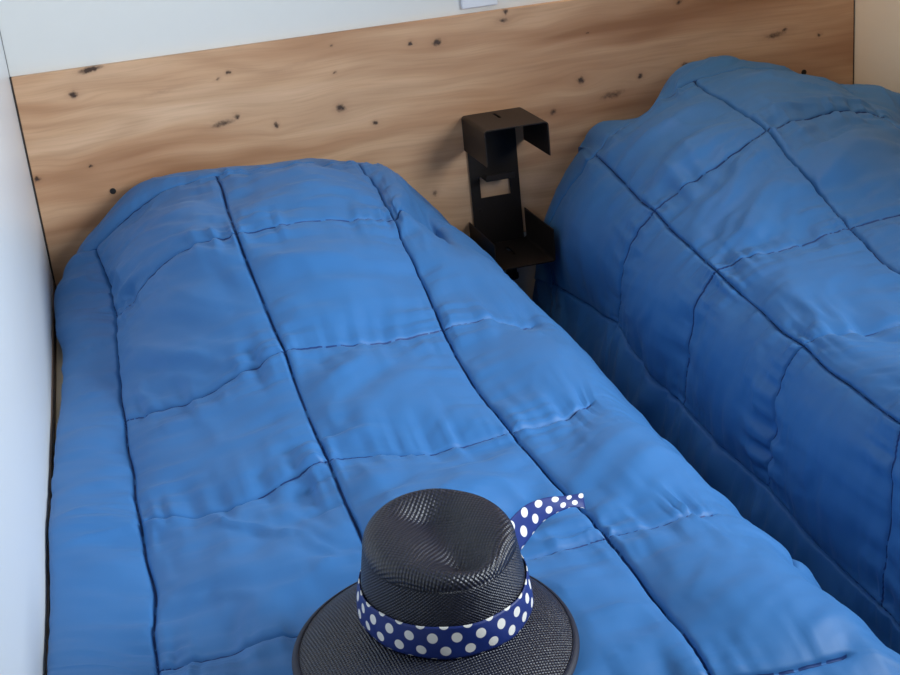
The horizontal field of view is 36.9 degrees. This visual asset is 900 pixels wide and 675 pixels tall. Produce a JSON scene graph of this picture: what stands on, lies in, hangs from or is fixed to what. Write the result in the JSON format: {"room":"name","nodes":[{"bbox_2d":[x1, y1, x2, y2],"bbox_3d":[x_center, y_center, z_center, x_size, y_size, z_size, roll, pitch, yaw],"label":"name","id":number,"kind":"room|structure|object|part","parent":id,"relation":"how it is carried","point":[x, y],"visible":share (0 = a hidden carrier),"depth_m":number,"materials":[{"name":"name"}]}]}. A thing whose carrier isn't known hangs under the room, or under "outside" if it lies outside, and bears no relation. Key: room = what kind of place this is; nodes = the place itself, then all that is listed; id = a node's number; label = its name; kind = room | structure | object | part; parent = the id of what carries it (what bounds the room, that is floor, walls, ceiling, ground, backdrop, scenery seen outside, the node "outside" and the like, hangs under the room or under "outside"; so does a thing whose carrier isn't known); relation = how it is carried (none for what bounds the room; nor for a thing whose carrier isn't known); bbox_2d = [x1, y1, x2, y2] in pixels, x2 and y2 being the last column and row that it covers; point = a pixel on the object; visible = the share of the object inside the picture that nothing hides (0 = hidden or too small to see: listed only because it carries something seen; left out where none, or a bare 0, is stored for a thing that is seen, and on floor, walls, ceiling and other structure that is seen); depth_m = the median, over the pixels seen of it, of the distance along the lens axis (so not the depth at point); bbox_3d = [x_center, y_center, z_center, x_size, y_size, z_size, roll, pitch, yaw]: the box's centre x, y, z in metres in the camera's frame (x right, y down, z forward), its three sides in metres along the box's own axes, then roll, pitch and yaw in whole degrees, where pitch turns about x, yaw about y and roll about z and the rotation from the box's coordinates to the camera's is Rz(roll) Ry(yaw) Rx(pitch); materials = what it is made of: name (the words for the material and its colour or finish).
{"room":"bedroom","nodes":[
{"label":"bedroom","id":0,"kind":"room"},
{"bbox_2d":[0,36,52,674],"bbox_3d":[-0.552,-0.153,1.316,0.060,2.150,3.300,-11,22,-12],"label":"wall","id":1,"kind":"structure","parent":0,"point":[26,280],"depth_m":1.92,"materials":[{"name":"white paint"}]},
{"bbox_2d":[9,77,55,287],"bbox_3d":[-0.909,-0.305,2.967,0.004,0.535,0.016,-11,22,-12],"label":"trim","id":2,"kind":"structure","parent":1,"relation":"attached to","point":[9,77],"depth_m":2.94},
{"bbox_2d":[46,282,55,674],"bbox_3d":[-0.576,0.281,1.950,0.002,0.031,2.380,-11,22,-12],"label":"trim","id":3,"kind":"structure","parent":1,"relation":"attached to","point":[53,378],"depth_m":2.27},
{"bbox_2d":[0,0,559,299],"bbox_3d":[-0.002,-0.892,3.058,2.120,2.150,0.060,-11,22,-12],"label":"wall","id":4,"kind":"structure","parent":0,"point":[38,36],"depth_m":2.93,"materials":[{"name":"white paint"}]},
{"bbox_2d":[0,32,9,76],"bbox_3d":[-0.998,-1.125,2.653,0.002,1.230,0.002,-11,22,-12],"label":"trim","id":5,"kind":"structure","parent":4,"relation":"attached to","point":[0,32],"depth_m":2.86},
{"bbox_2d":[11,0,853,287],"bbox_3d":[0.050,-0.487,3.174,1.992,0.535,0.020,-11,22,-12],"label":"headboard","id":6,"kind":"object","parent":4,"relation":"attached to","point":[396,96],"visible":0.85,"depth_m":3.09,"materials":[{"name":"brown wood"}]},
{"bbox_2d":[461,107,550,167],"bbox_3d":[0.126,-0.461,3.093,0.151,0.082,0.188,-11,22,-12],"label":"hood","id":7,"kind":"object","parent":6,"relation":"attached to","point":[493,132],"depth_m":3.10,"materials":[{"name":"black metal"}]},
{"bbox_2d":[461,107,555,279],"bbox_3d":[0.141,-0.316,3.137,0.157,0.385,0.210,-11,22,-12],"label":"wall lamp","id":8,"kind":"object","parent":6,"relation":"attached to","point":[489,138],"visible":0.93,"depth_m":3.19,"materials":[{"name":"black metal"}]},
{"bbox_3d":[0.106,-0.377,3.217,0.121,0.322,0.003,-11,22,-12],"label":"plate","id":9,"kind":"part","parent":8,"relation":"part of","materials":[{"name":"black metal"}]},
{"bbox_3d":[0.145,-0.171,3.206,0.032,0.065,0.032,-11,22,-12],"label":"knob","id":10,"kind":"part","parent":8,"relation":"part of","materials":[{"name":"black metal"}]},
{"bbox_2d":[469,207,555,270],"bbox_3d":[0.144,-0.232,3.168,0.144,0.076,0.210,-11,22,-12],"label":"tray","id":11,"kind":"object","parent":6,"relation":"on","point":[495,229],"depth_m":3.23,"materials":[{"name":"black metal"}]},
{"bbox_2d":[461,0,497,8],"bbox_3d":[0.064,-0.796,3.072,0.086,0.086,0.011,-11,22,-12],"label":"wall plate","id":12,"kind":"object","parent":4,"relation":"attached to","point":[465,4],"visible":1,"depth_m":3.08,"materials":[{"name":"white plastic"}]},
{"bbox_2d":[854,0,899,92],"bbox_3d":[1.426,-0.531,1.749,0.060,2.150,3.300,-11,22,-12],"label":"wall","id":13,"kind":"structure","parent":0,"point":[876,22],"depth_m":3.26,"materials":[{"name":"beige paint"}]},
{"bbox_2d":[853,30,853,83],"bbox_3d":[1.007,-0.671,3.386,0.002,0.535,0.016,-11,22,-12],"label":"trim","id":14,"kind":"structure","parent":13,"relation":"attached to","point":[853,30],"depth_m":3.37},
{"bbox_3d":[0.544,0.673,1.929,2.120,0.040,3.420,-11,22,-12],"label":"floor","id":15,"kind":"structure","parent":0,"visible":0},
{"bbox_2d":[55,337,62,441],"bbox_3d":[-0.184,0.357,2.277,0.858,0.436,2.020,-11,22,-12],"label":"bed","id":16,"kind":"object","parent":15,"relation":"on","point":[59,356],"visible":0.02,"depth_m":2.54,"materials":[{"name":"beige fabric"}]},
{"bbox_2d":[47,158,899,674],"bbox_3d":[-0.122,0.180,2.177,1.010,0.600,2.142,-11,22,-12],"label":"duvet","id":17,"kind":"object","parent":16,"relation":"on","point":[259,360],"visible":0.94,"depth_m":1.95,"materials":[{"name":"blue fabric"}]},
{"bbox_2d":[292,488,584,674],"bbox_3d":[-0.013,0.244,1.490,0.308,0.145,0.460,-3,21,8],"label":"straw hat","id":18,"kind":"object","parent":17,"relation":"on","point":[444,585],"visible":1,"depth_m":1.40,"materials":[{"name":"black wicker"}]},
{"bbox_3d":[-0.009,0.242,1.444,0.181,0.102,0.189,-14,26,-20],"label":"crown","id":19,"kind":"part","parent":18,"relation":"part of","materials":[{"name":"black wicker"}]},
{"bbox_3d":[0.846,0.168,2.522,0.615,0.408,1.950,-11,22,-12],"label":"bed","id":20,"kind":"object","parent":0,"visible":0,"materials":[{"name":"blue fabric"}]},
{"bbox_2d":[532,55,899,653],"bbox_3d":[0.855,0.022,2.405,0.955,0.738,2.130,-11,22,-12],"label":"duvet","id":21,"kind":"object","parent":20,"relation":"on","point":[727,251],"visible":0.81,"depth_m":2.44,"materials":[{"name":"blue fabric"}]}
]}

